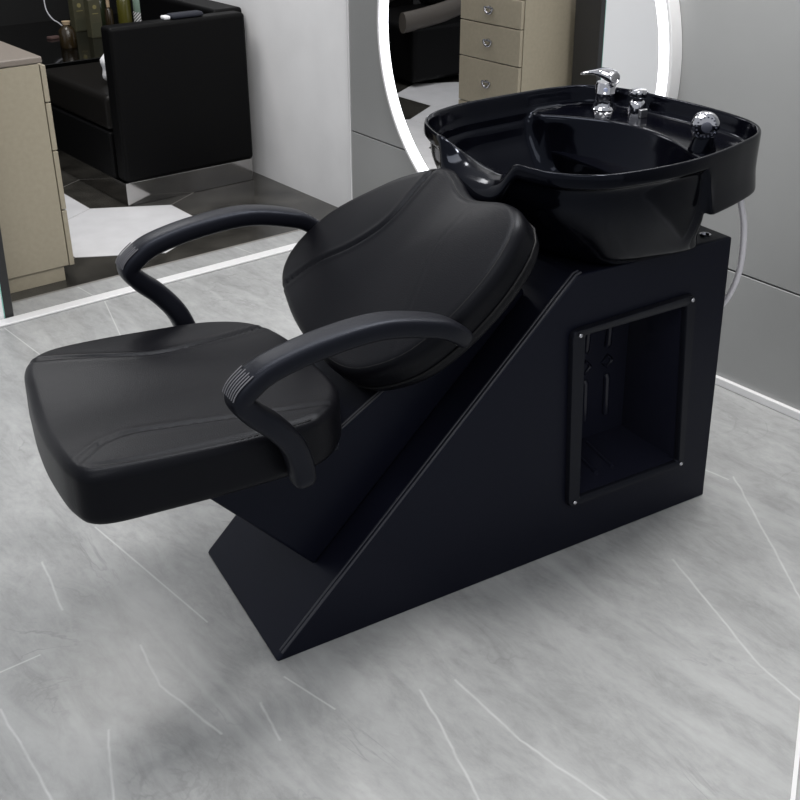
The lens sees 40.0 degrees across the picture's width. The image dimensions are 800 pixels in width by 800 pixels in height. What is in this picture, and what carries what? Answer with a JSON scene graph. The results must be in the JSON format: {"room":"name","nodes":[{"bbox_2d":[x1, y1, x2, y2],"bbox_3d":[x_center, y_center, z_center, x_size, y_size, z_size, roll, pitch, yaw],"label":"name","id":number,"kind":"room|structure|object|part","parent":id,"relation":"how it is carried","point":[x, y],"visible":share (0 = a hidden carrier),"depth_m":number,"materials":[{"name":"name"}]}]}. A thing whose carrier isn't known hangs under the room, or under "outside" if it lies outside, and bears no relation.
{"room":"salon","nodes":[
{"label":"salon","id":0,"kind":"room"},
{"bbox_2d":[0,294,3,319],"bbox_3d":[-2.103,-0.725,2.833,1.959,1.600,0.154,-21,34,-33],"label":"wall partition","id":1,"kind":"structure","parent":0,"point":[1,307],"depth_m":3.66,"materials":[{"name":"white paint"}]},
{"bbox_2d":[0,243,296,327],"bbox_3d":[-2.491,0.190,2.810,5.988,0.008,0.049,-21,34,-33],"label":"trim","id":2,"kind":"structure","parent":1,"relation":"attached to","point":[165,280],"depth_m":3.88,"materials":[{"name":"white"}]},
{"bbox_2d":[12,229,299,302],"bbox_3d":[-2.585,0.142,2.929,6.000,0.021,0.010,-21,34,-33],"label":"trim","id":3,"kind":"structure","parent":1,"relation":"attached to","point":[298,229],"depth_m":4.12,"materials":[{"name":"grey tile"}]},
{"bbox_2d":[0,287,4,318],"bbox_3d":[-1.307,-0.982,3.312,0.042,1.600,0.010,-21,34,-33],"label":"glass wall","id":4,"kind":"structure","parent":0,"point":[0,287],"depth_m":3.65,"materials":[{"name":"teal"}]},
{"bbox_2d":[0,228,13,317],"bbox_3d":[-1.339,-1.013,3.370,0.070,1.600,0.155,-21,34,-33],"label":"wall","id":5,"kind":"structure","parent":0,"point":[4,283],"depth_m":3.63,"materials":[{"name":"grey metal"}]},
{"bbox_2d":[0,0,110,25],"bbox_3d":[-4.443,-2.425,4.733,6.600,2.800,0.101,-21,34,-33],"label":"wall","id":6,"kind":"structure","parent":0,"point":[12,12],"depth_m":6.69,"materials":[{"name":"black paint"}]},
{"bbox_2d":[111,0,133,13],"bbox_3d":[-1.558,-3.255,6.281,0.100,2.800,2.760,-21,34,-33],"label":"wall","id":7,"kind":"structure","parent":0,"point":[113,2],"depth_m":6.95,"materials":[{"name":"black paint"}]},
{"bbox_2d":[64,180,193,257],"bbox_3d":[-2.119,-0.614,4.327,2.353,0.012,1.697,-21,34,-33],"label":"floor","id":8,"kind":"structure","parent":0,"point":[95,232],"depth_m":4.51,"materials":[{"name":"tile"}]},
{"bbox_2d":[11,169,337,301],"bbox_3d":[-3.654,-0.741,4.609,6.700,0.050,4.300,-21,34,-33],"label":"floor dark tiles","id":9,"kind":"structure","parent":0,"point":[262,190],"depth_m":4.71,"materials":[{"name":"tile"}]},
{"bbox_2d":[0,41,73,293],"bbox_3d":[-1.595,-0.756,3.752,0.782,0.785,0.418,-21,34,-33],"label":"base cabinet","id":10,"kind":"object","parent":9,"relation":"on","point":[34,225],"visible":1,"depth_m":3.76,"materials":[{"name":"beige laminate"}]},
{"bbox_2d":[0,41,41,67],"bbox_3d":[-1.606,-1.088,3.564,0.755,0.021,0.418,-21,34,-33],"label":"countertop","id":11,"kind":"structure","parent":10,"relation":"on","point":[10,56],"depth_m":3.62,"materials":[{"name":"beige laminate"}]},
{"bbox_3d":[-1.310,-1.130,3.810,0.018,0.120,0.406,-21,34,-33],"label":"drawer","id":12,"kind":"part","parent":10,"relation":"part of","materials":[{"name":"beige laminate"}]},
{"bbox_3d":[-1.310,-1.003,3.878,0.018,0.159,0.406,-21,34,-33],"label":"drawer","id":13,"kind":"part","parent":10,"relation":"part of","materials":[{"name":"beige laminate"}]},
{"bbox_3d":[-1.310,-0.838,3.967,0.018,0.206,0.406,-21,34,-33],"label":"drawer","id":14,"kind":"part","parent":10,"relation":"part of","materials":[{"name":"beige laminate"}]},
{"bbox_3d":[-1.310,-0.653,4.066,0.018,0.203,0.406,-21,34,-33],"label":"drawer","id":15,"kind":"part","parent":10,"relation":"part of","materials":[{"name":"beige laminate"}]},
{"bbox_2d":[0,12,133,68],"bbox_3d":[-1.844,-1.634,5.739,1.700,0.455,1.145,-21,34,-33],"label":"display table","id":16,"kind":"object","parent":9,"relation":"on","point":[30,37],"visible":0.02,"depth_m":5.59,"materials":[{"name":"black glass"}]},
{"bbox_2d":[43,0,61,25],"bbox_3d":[-1.795,-2.025,5.637,0.217,0.324,0.070,17,33,29],"label":"cable","id":17,"kind":"object","parent":16,"relation":"on","point":[43,0],"visible":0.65,"depth_m":5.63,"materials":[{"name":"grey plastic"}]},
{"bbox_2d":[47,35,58,39],"bbox_3d":[-1.794,-1.879,5.701,0.040,0.012,0.060,22,35,34],"label":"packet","id":18,"kind":"object","parent":16,"relation":"on","point":[53,36],"visible":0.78,"depth_m":5.69,"materials":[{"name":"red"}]},
{"bbox_2d":[59,20,77,48],"bbox_3d":[-1.650,-1.814,5.459,0.083,0.126,0.083,-21,34,-33],"label":"bottle","id":19,"kind":"object","parent":16,"relation":"on","point":[67,34],"visible":1,"depth_m":5.43,"materials":[{"name":"black glass"}]},
{"bbox_2d":[68,0,86,31],"bbox_3d":[-1.721,-2.059,5.873,0.066,0.165,0.061,-21,34,-33],"label":"product box","id":20,"kind":"object","parent":16,"relation":"on","point":[76,7],"visible":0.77,"depth_m":5.85,"materials":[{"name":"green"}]},
{"bbox_2d":[76,18,86,30],"bbox_3d":[-1.702,-2.006,5.875,0.054,0.061,0.001,-21,35,-34],"label":"print","id":21,"kind":"object","parent":20,"relation":"attached to","point":[81,23],"depth_m":5.88},
{"bbox_2d":[83,0,101,37],"bbox_3d":[-1.589,-1.980,5.701,0.062,0.190,0.059,-21,34,-33],"label":"product box","id":22,"kind":"object","parent":16,"relation":"on","point":[91,7],"visible":0.91,"depth_m":5.68,"materials":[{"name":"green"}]},
{"bbox_2d":[92,22,100,36],"bbox_3d":[-1.571,-1.922,5.706,0.050,0.070,0.001,-21,35,-34],"label":"print","id":23,"kind":"object","parent":22,"relation":"attached to","point":[96,27],"depth_m":5.71},
{"bbox_2d":[99,0,105,25],"bbox_3d":[-1.631,-2.131,5.989,0.061,0.182,0.061,-21,34,-33],"label":"bottle","id":24,"kind":"object","parent":16,"relation":"on","point":[102,3],"visible":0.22,"depth_m":5.97,"materials":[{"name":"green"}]},
{"bbox_2d":[105,0,113,24],"bbox_3d":[-1.542,-2.035,5.832,0.042,0.162,0.042,-21,34,-33],"label":"bottle","id":25,"kind":"object","parent":16,"relation":"on","point":[109,18],"visible":0.79,"depth_m":5.81,"materials":[{"name":"black glass"}]},
{"bbox_2d":[116,0,132,23],"bbox_3d":[-1.474,-2.087,5.880,0.075,0.208,0.075,-21,34,-33],"label":"bottle","id":26,"kind":"object","parent":16,"relation":"on","point":[124,11],"visible":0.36,"depth_m":5.86,"materials":[{"name":"yellow"}]},
{"bbox_2d":[132,0,140,21],"bbox_3d":[-1.385,-2.107,5.862,0.082,0.260,0.082,-21,34,-33],"label":"tube","id":27,"kind":"object","parent":16,"relation":"on","point":[136,5],"visible":0.37,"depth_m":5.85,"materials":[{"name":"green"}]},
{"bbox_2d":[46,0,252,205],"bbox_3d":[-1.151,-1.404,5.006,0.690,0.742,0.810,-21,34,-33],"label":"sofa","id":28,"kind":"object","parent":9,"relation":"on","point":[170,117],"visible":0.89,"depth_m":4.74,"materials":[{"name":"black leather"}]},
{"bbox_2d":[46,62,112,129],"bbox_3d":[-1.238,-1.405,4.997,0.535,0.148,0.713,-21,34,-33],"label":"seat cushion","id":29,"kind":"object","parent":28,"relation":"on","point":[79,93],"depth_m":4.85,"materials":[{"name":"black leather"}]},
{"bbox_3d":[-1.239,-1.249,5.079,0.540,0.200,0.715,-21,34,-33],"label":"seat","id":30,"kind":"part","parent":28,"relation":"part of","materials":[{"name":"black leather"}]},
{"bbox_2d":[100,54,106,80],"bbox_3d":[-1.239,-1.449,4.771,0.111,0.143,0.132,-21,34,-33],"label":"tissue","id":31,"kind":"object","parent":28,"relation":"on","point":[102,62],"visible":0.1,"depth_m":4.75,"materials":[{"name":"white paper"}]},
{"bbox_3d":[-0.940,-1.307,4.727,0.631,0.635,0.090,-21,34,-33],"label":"armrest","id":32,"kind":"part","parent":28,"relation":"part of","materials":[{"name":"black leather"}]},
{"bbox_2d":[161,10,202,19],"bbox_3d":[-0.912,-1.608,4.595,0.180,0.020,0.056,-21,34,-33],"label":"folded cloth","id":33,"kind":"object","parent":28,"relation":"on","point":[193,13],"visible":1,"depth_m":4.58,"materials":[{"name":"black fabric"}]},
{"bbox_3d":[-0.968,-1.546,5.165,0.145,0.642,0.715,-21,34,-33],"label":"backrest","id":34,"kind":"part","parent":28,"relation":"part of","materials":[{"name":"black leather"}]},
{"bbox_2d":[212,0,349,206],"bbox_3d":[-0.591,-2.297,4.495,0.122,2.800,1.614,-21,34,-33],"label":"wall","id":35,"kind":"structure","parent":0,"point":[296,50],"depth_m":4.69,"materials":[{"name":"paint"}]},
{"bbox_2d":[0,230,799,799],"bbox_3d":[-0.040,1.584,0.273,6.200,0.050,7.900,-21,34,-33],"label":"floor","id":36,"kind":"structure","parent":0,"point":[656,656],"depth_m":2.22,"materials":[{"name":"grey tile"}]},
{"bbox_2d":[24,67,760,660],"bbox_3d":[0.023,-0.094,2.335,1.599,0.959,0.697,-16,32,-27],"label":"chair","id":37,"kind":"object","parent":36,"relation":"on","point":[505,357],"visible":1,"depth_m":2.23,"materials":[{"name":"black leather"}]},
{"bbox_3d":[-0.408,0.014,2.085,0.568,0.146,0.537,-16,32,-27],"label":"seat","id":38,"kind":"part","parent":37,"relation":"part of","materials":[{"name":"black leather"}]},
{"bbox_3d":[-0.365,-0.266,2.373,0.480,0.298,0.066,-16,32,-27],"label":"armrest","id":39,"kind":"part","parent":37,"relation":"part of","materials":[{"name":"black plastic"}]},
{"bbox_3d":[-0.074,-0.003,1.908,0.480,0.298,0.066,-16,32,-27],"label":"armrest","id":40,"kind":"part","parent":37,"relation":"part of","materials":[{"name":"black plastic"}]},
{"bbox_3d":[-0.004,-0.257,2.235,0.381,0.373,0.595,-16,32,-27],"label":"backrest","id":41,"kind":"part","parent":37,"relation":"part of","materials":[{"name":"black leather"}]},
{"bbox_2d":[424,85,760,264],"bbox_3d":[0.399,-0.490,2.403,0.689,0.225,0.635,-20,34,-33],"label":"basin","id":42,"kind":"object","parent":37,"relation":"in","point":[601,174],"depth_m":2.26,"materials":[{"name":"black ceramic"}]},
{"bbox_2d":[580,67,619,110],"bbox_3d":[0.481,-0.750,2.646,0.092,0.098,0.078,0,28,0],"label":"mixer tap","id":43,"kind":"object","parent":37,"relation":"on","point":[602,96],"depth_m":2.64,"materials":[{"name":"silver metal"}]},
{"bbox_3d":[0.510,0.003,2.435,0.378,0.451,0.016,-16,32,-27],"label":"niche frame","id":44,"kind":"part","parent":37,"relation":"part of","materials":[{"name":"black plastic"}]},
{"bbox_2d":[790,710,799,799],"bbox_3d":[0.700,0.655,1.946,0.008,0.006,0.403,11,30,19],"label":"trim","id":45,"kind":"structure","parent":36,"relation":"on","point":[797,749],"depth_m":1.95,"materials":[{"name":"white"}]},
{"bbox_2d":[348,0,799,293],"bbox_3d":[1.505,-1.085,1.929,0.012,2.511,5.422,-21,34,-33],"label":"wall panel","id":46,"kind":"object","parent":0,"point":[741,58],"visible":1,"depth_m":2.94,"materials":[{"name":"grey paint"}]},
{"bbox_2d":[377,0,681,172],"bbox_3d":[0.347,-1.122,3.498,0.046,1.324,1.324,-21,34,-33],"label":"round mirror","id":47,"kind":"object","parent":46,"relation":"attached to","point":[434,55],"visible":0.34,"depth_m":3.48,"materials":[{"name":"white mirror"}]},
{"bbox_2d":[351,131,799,409],"bbox_3d":[1.505,0.107,2.569,0.012,0.383,5.422,-21,34,-33],"label":"wall panel","id":48,"kind":"object","parent":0,"point":[759,346],"visible":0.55,"depth_m":3.12,"materials":[{"name":"grey paint"}]},
{"bbox_2d":[715,375,799,420],"bbox_3d":[1.494,0.269,2.646,0.016,0.025,5.422,-21,34,-33],"label":"baseboard","id":49,"kind":"structure","parent":48,"relation":"attached to","point":[764,400],"depth_m":3.15,"materials":[{"name":"white"}]},
{"bbox_3d":[1.535,-0.968,2.017,0.064,2.800,5.418,-21,34,-33],"label":"wall","id":50,"kind":"structure","parent":0,"visible":0},
{"bbox_2d":[346,0,352,200],"bbox_3d":[-0.167,-1.970,3.885,0.084,2.800,0.012,-21,34,-33],"label":"trim","id":51,"kind":"structure","parent":50,"relation":"attached to","point":[347,3],"depth_m":4.28,"materials":[{"name":"white metal"}]}
]}

